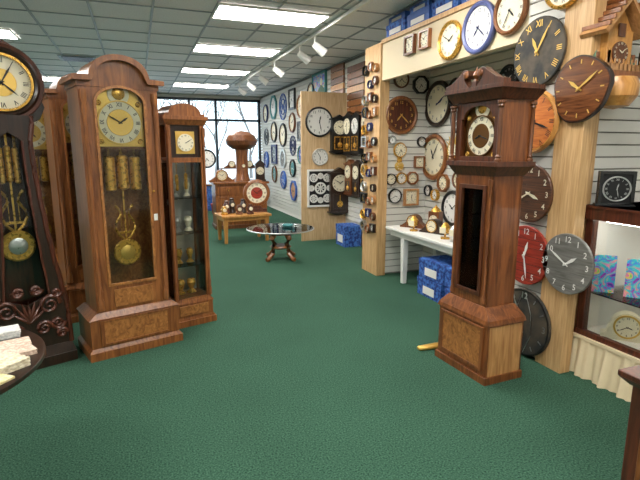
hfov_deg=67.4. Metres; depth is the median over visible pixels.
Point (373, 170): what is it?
wall clock
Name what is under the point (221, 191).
base cabinet
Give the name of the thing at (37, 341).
round table
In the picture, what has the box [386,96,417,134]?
wall clock
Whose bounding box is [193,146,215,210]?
clock
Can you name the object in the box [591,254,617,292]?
art tile
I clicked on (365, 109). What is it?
wall clock
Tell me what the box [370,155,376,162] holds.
wall clock
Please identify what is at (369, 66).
wall clock
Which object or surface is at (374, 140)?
wall clock
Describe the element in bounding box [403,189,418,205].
wall clock
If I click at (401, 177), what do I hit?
wall clock
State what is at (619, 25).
cuckoo clock
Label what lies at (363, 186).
wall clock
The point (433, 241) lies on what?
display table
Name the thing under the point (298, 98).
wall clock
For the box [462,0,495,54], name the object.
wall clock
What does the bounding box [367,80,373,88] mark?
wall clock
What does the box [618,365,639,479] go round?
wooden pedestal
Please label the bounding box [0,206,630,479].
floor
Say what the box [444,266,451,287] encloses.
box
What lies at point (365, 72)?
wall clock
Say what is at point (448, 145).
wall clock
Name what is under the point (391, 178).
wall clock
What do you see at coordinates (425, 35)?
wall clock
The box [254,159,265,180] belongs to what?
clock
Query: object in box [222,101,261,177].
bare tree
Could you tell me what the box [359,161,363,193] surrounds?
wall clock
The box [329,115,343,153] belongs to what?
wall clock
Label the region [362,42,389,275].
trim
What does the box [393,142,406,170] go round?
wall clock
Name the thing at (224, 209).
clock
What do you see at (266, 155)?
wall clock
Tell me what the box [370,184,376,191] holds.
wall clock
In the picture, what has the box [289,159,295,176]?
wall clock
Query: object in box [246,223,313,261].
glass coffee table
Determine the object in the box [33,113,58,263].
grandfather clock
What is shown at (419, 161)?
wall clock
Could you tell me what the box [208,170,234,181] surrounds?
mantel clock
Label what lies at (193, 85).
ceiling light
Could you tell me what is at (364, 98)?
wall clock
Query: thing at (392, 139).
wall clock
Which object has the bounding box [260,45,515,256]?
wall
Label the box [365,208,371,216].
wall clock
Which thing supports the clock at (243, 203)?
on the wooden side table at (232, 217)
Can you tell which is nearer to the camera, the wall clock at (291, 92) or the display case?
the display case
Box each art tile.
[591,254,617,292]
[623,258,639,298]
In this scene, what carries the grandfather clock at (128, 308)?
on the floor
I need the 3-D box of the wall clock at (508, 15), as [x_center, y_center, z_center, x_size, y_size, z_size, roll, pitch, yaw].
[1.386,-1.672,3.499,0.045,0.340,0.340,-4,11,-20]
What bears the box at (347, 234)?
on the floor
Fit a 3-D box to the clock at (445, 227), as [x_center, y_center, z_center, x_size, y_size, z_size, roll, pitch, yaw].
[1.261,-0.097,4.832,0.095,0.170,0.090,-9,14,-41]
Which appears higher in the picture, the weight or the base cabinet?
the base cabinet
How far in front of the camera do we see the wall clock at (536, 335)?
3.43 m
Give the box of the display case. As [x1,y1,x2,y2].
[569,202,639,401]
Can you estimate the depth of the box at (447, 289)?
4.65 m
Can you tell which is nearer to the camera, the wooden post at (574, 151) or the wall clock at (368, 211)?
the wooden post at (574, 151)
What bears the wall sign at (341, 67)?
attached to the wall at (280, 198)
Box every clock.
[0,39,77,369]
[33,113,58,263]
[42,73,85,322]
[59,54,182,362]
[158,103,216,328]
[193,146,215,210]
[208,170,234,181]
[224,161,235,167]
[243,179,269,211]
[248,161,254,167]
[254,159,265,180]
[263,104,267,122]
[264,128,268,144]
[264,151,268,167]
[270,95,276,118]
[270,121,276,141]
[271,144,277,163]
[272,165,277,182]
[279,93,286,119]
[279,123,286,146]
[280,149,286,167]
[280,171,286,188]
[288,88,295,109]
[288,112,295,132]
[289,136,295,155]
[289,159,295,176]
[290,181,296,200]
[296,95,300,117]
[297,121,300,140]
[297,145,300,163]
[298,168,300,183]
[305,107,332,136]
[307,82,313,91]
[312,148,327,165]
[327,167,348,214]
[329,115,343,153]
[342,111,353,156]
[343,160,354,196]
[350,111,363,155]
[351,160,360,198]
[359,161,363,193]
[360,113,363,148]
[360,181,367,190]
[360,192,367,202]
[360,209,365,218]
[360,220,366,229]
[361,107,368,117]
[361,125,367,134]
[361,136,368,146]
[361,153,367,163]
[361,165,367,174]
[362,65,369,75]
[362,95,368,105]
[364,225,369,232]
[365,169,371,176]
[365,197,370,204]
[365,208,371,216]
[366,110,372,118]
[366,122,372,130]
[366,140,371,147]
[366,152,372,159]
[367,62,373,70]
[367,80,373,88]
[367,92,373,101]
[369,212,375,219]
[369,223,375,232]
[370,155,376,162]
[370,166,376,174]
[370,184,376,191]
[370,195,375,203]
[371,94,377,102]
[371,106,377,115]
[371,137,377,145]
[372,63,378,71]
[372,76,378,84]
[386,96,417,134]
[387,173,396,184]
[388,135,396,143]
[388,189,401,203]
[393,75,409,87]
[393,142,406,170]
[396,172,406,183]
[400,214,425,228]
[403,33,416,55]
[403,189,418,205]
[407,172,418,183]
[409,216,417,230]
[412,76,428,93]
[413,156,425,167]
[417,137,426,146]
[418,27,431,50]
[419,219,448,234]
[423,134,447,179]
[424,185,432,195]
[425,80,451,126]
[428,205,442,222]
[430,189,439,200]
[435,66,546,385]
[437,174,449,191]
[438,20,461,60]
[439,222,449,238]
[441,190,455,225]
[446,137,455,159]
[447,77,457,105]
[449,225,453,241]
[450,105,457,132]
[452,173,455,188]
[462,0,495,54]
[493,0,528,35]
[499,64,519,81]
[513,288,550,355]
[514,16,566,84]
[515,225,547,284]
[520,165,553,221]
[532,91,559,153]
[542,233,594,294]
[545,0,576,9]
[554,55,614,122]
[579,0,639,108]
[593,171,637,206]
[600,310,639,342]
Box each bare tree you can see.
[166,100,212,127]
[174,100,213,117]
[177,100,238,174]
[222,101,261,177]
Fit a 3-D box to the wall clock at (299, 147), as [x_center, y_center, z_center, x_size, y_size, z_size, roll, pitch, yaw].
[-0.409,-1.809,10.211,0.045,0.400,0.400,-4,11,-20]
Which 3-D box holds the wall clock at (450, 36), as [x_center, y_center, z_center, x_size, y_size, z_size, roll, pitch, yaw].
[1.129,-1.739,4.182,0.045,0.330,0.330,-4,11,-20]
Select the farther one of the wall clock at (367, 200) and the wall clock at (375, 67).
the wall clock at (367, 200)
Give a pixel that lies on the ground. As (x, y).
(223, 161)
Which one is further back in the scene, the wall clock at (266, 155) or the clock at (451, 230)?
the wall clock at (266, 155)
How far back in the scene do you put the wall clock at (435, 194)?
5.66 m
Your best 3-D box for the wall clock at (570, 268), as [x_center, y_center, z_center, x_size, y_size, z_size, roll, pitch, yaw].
[1.607,0.156,3.133,0.042,0.400,0.400,-4,11,-20]
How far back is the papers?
1.85 m
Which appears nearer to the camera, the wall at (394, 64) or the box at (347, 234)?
the wall at (394, 64)
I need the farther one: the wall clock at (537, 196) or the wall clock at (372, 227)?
the wall clock at (372, 227)
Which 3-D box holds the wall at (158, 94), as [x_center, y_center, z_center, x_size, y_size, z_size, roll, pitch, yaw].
[-5.170,-2.281,12.323,7.540,2.950,0.100,-4,11,-20]
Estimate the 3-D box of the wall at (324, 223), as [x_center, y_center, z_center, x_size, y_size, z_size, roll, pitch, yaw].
[0.064,-1.197,7.974,0.790,2.420,0.040,-4,11,-20]
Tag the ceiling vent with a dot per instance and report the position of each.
(62, 57)
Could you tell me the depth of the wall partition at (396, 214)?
5.78 m
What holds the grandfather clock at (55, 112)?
on the floor
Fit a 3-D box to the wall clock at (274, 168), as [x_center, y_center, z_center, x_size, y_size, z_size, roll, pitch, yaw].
[-1.165,-1.688,12.281,0.045,0.440,0.440,-4,11,-20]
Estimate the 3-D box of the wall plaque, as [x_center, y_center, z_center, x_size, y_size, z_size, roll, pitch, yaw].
[0.008,-0.861,7.972,0.460,0.620,0.035,-4,11,-20]
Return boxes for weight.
[417,342,437,350]
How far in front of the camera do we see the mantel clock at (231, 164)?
12.37 m
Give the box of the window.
[157,96,260,170]
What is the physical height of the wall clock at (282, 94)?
0.600 m
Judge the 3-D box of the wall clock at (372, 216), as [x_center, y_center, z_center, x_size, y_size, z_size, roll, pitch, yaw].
[0.628,-0.283,5.752,0.045,0.100,0.100,-4,11,-20]
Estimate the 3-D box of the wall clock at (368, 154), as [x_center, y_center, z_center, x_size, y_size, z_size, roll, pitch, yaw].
[0.586,-1.002,5.732,0.044,0.100,0.100,-4,11,-20]
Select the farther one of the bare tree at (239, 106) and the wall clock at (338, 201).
the bare tree at (239, 106)
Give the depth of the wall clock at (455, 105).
5.22 m
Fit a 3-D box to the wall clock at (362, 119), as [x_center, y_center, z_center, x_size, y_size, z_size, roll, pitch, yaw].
[0.696,-1.640,7.133,0.127,0.600,0.302,-4,11,-20]
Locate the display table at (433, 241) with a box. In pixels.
[386,223,452,283]
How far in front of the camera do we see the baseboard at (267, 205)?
11.60 m
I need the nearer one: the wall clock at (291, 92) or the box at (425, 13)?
the box at (425, 13)
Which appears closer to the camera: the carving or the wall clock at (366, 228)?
the wall clock at (366, 228)
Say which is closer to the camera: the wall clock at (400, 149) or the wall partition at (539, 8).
the wall partition at (539, 8)
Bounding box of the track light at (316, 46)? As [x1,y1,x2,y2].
[235,0,372,95]
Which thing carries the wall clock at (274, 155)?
attached to the wall at (280, 198)
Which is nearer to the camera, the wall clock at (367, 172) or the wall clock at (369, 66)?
the wall clock at (369, 66)
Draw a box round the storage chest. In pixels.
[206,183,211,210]
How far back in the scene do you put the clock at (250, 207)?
7.90 m
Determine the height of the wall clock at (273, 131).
0.520 m
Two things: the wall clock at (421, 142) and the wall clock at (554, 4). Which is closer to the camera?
the wall clock at (554, 4)
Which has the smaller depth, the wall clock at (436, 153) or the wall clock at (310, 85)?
the wall clock at (436, 153)
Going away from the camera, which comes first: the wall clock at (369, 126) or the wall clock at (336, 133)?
the wall clock at (369, 126)
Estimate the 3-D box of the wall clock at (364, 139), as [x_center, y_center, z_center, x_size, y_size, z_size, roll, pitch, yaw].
[0.541,-1.191,5.820,0.044,0.124,0.124,-4,11,-20]
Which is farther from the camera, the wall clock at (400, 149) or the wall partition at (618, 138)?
the wall clock at (400, 149)
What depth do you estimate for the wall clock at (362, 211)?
5.98 m
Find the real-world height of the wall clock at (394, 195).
0.180 m
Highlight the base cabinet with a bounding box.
[209,181,268,229]
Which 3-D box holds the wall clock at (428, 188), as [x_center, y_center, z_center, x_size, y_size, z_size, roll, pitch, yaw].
[1.305,-0.597,5.800,0.045,0.140,0.140,-4,11,-20]
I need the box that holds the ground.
[206,156,262,183]
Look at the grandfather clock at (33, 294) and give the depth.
3.25 m
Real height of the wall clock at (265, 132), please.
0.440 m
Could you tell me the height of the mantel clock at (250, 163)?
0.180 m
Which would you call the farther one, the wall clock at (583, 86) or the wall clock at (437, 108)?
the wall clock at (437, 108)
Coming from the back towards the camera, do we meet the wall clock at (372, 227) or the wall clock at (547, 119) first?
the wall clock at (372, 227)
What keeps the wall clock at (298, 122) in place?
attached to the wall at (280, 198)
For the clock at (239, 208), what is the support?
on the wooden side table at (232, 217)
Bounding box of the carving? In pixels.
[225,131,256,180]
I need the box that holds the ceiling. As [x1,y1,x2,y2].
[0,0,423,96]
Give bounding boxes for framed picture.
[312,69,326,91]
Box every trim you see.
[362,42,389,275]
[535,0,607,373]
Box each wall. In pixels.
[157,93,260,99]
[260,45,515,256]
[300,91,346,240]
[381,0,531,80]
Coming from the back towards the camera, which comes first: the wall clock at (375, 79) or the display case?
the wall clock at (375, 79)
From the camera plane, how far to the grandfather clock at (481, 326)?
3.10 m
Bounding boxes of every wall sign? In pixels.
[331,62,344,92]
[347,61,364,112]
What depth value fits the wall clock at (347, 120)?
7.70 m
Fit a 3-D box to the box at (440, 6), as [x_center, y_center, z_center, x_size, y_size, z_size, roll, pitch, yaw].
[1.247,-2.097,4.323,0.313,0.130,0.400,-4,11,-20]
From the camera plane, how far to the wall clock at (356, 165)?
7.50 m
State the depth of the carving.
9.29 m
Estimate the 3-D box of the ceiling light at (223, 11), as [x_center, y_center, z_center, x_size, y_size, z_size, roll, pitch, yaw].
[-0.542,-2.446,5.259,1.220,0.014,0.600,-4,11,-20]
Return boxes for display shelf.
[219,168,253,179]
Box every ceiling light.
[0,28,20,39]
[42,76,60,80]
[172,83,229,88]
[180,67,250,75]
[192,43,281,57]
[210,3,331,28]
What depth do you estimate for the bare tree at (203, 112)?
31.97 m
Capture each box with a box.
[336,222,361,246]
[386,17,407,37]
[389,11,409,24]
[407,5,431,27]
[410,0,434,13]
[417,275,446,302]
[419,255,451,284]
[431,0,461,16]
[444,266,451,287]
[445,287,449,294]
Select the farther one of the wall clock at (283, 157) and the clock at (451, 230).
the wall clock at (283, 157)
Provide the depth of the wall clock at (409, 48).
4.76 m
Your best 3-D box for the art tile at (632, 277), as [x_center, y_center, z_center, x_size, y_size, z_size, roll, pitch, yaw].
[2.022,0.242,3.060,0.130,0.250,0.060,6,12,30]
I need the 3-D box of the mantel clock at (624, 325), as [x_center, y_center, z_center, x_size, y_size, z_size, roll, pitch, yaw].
[1.964,0.553,3.073,0.280,0.180,0.107,6,12,28]
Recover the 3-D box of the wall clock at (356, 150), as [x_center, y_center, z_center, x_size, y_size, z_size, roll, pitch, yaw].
[0.573,-1.651,7.464,0.127,0.680,0.343,-4,11,-20]
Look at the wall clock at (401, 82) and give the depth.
5.51 m
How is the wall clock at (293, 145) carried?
attached to the wall at (280, 198)
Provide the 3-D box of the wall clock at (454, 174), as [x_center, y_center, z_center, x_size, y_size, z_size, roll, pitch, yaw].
[1.509,-0.654,5.237,0.045,0.200,0.200,-4,11,-20]
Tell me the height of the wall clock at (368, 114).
0.100 m
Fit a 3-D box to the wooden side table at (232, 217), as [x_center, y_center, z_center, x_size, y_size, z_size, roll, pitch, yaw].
[-1.299,-0.224,8.102,0.840,0.460,0.520,-5,12,-26]
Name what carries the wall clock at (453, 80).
attached to the wall at (280, 198)
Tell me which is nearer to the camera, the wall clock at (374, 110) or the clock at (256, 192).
the wall clock at (374, 110)
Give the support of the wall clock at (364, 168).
attached to the wall at (394, 64)
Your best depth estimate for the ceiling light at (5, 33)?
6.08 m
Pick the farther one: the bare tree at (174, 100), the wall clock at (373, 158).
the bare tree at (174, 100)
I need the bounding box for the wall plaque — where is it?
[307,169,333,206]
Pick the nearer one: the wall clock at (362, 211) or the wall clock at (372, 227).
the wall clock at (372, 227)
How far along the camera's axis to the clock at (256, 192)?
8.20 m
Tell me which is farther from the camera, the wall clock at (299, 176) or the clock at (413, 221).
the wall clock at (299, 176)
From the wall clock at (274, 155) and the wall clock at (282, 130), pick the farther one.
the wall clock at (274, 155)
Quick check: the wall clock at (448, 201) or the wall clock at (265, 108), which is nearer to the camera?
the wall clock at (448, 201)
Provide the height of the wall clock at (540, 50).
0.450 m
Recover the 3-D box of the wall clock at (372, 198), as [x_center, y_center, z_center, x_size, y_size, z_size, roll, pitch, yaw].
[0.629,-0.480,5.715,0.044,0.100,0.100,-4,11,-20]
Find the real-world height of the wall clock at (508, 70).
0.260 m
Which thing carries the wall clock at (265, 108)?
attached to the wall at (280, 198)
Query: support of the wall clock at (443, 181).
attached to the wall at (280, 198)
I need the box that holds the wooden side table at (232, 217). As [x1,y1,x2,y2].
[214,211,271,243]
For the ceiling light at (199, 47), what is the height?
0.014 m
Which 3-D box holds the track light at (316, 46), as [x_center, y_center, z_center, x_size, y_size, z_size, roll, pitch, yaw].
[-0.428,-2.664,7.163,0.202,0.283,8.000,-4,11,-20]
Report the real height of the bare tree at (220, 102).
6.449 m
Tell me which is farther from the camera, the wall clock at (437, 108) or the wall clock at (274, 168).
the wall clock at (274, 168)
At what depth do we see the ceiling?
6.23 m
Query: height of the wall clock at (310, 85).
0.400 m
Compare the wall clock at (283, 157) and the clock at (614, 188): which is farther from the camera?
the wall clock at (283, 157)
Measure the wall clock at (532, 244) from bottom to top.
0.430 m
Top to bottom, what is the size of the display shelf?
1.050 m
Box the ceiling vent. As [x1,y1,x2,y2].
[57,55,95,61]
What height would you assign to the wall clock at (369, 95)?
0.100 m
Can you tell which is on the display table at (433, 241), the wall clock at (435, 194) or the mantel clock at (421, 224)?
the mantel clock at (421, 224)
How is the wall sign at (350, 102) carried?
attached to the wall at (280, 198)
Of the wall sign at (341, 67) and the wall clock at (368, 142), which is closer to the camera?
the wall clock at (368, 142)
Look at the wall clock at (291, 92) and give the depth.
10.51 m
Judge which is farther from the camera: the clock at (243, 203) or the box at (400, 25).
the clock at (243, 203)
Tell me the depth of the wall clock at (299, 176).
10.39 m
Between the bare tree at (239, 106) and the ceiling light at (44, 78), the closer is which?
the ceiling light at (44, 78)
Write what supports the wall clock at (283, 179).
attached to the wall at (280, 198)
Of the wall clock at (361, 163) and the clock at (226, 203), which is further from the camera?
the clock at (226, 203)
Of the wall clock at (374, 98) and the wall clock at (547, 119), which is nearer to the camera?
the wall clock at (547, 119)
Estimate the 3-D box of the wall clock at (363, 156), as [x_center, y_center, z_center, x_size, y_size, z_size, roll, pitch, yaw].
[0.540,-0.994,5.857,0.045,0.124,0.124,-4,11,-20]
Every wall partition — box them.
[385,69,429,273]
[514,0,565,357]
[590,0,639,203]
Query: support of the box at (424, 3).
on the box at (425, 13)
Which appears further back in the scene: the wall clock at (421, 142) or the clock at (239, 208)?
the clock at (239, 208)
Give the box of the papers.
[0,324,36,384]
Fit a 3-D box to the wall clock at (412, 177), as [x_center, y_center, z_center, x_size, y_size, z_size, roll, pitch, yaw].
[1.114,-0.746,5.781,0.150,0.150,0.044,-4,11,-20]
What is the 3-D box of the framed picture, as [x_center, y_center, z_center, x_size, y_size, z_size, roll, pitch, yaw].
[-0.017,-2.839,8.972,0.035,0.560,0.720,-4,11,-20]
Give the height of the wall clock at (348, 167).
0.600 m
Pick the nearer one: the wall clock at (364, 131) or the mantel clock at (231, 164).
the wall clock at (364, 131)
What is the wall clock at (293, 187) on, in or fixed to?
attached to the wall at (280, 198)
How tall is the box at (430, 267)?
0.190 m
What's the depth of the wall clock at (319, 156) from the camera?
7.87 m
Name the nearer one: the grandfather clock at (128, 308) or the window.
the grandfather clock at (128, 308)
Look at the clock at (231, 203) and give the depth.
8.01 m
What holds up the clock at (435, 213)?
on the display table at (433, 241)
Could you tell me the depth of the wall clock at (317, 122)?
7.76 m
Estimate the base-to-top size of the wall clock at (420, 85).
0.200 m
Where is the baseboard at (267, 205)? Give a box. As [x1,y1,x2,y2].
[267,205,361,245]
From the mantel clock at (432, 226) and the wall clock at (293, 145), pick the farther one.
the wall clock at (293, 145)
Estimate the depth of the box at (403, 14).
5.02 m
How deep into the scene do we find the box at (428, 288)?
4.90 m
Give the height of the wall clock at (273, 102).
0.560 m
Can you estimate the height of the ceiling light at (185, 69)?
0.014 m
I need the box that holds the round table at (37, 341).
[0,326,45,394]
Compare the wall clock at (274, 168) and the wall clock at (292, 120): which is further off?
the wall clock at (274, 168)

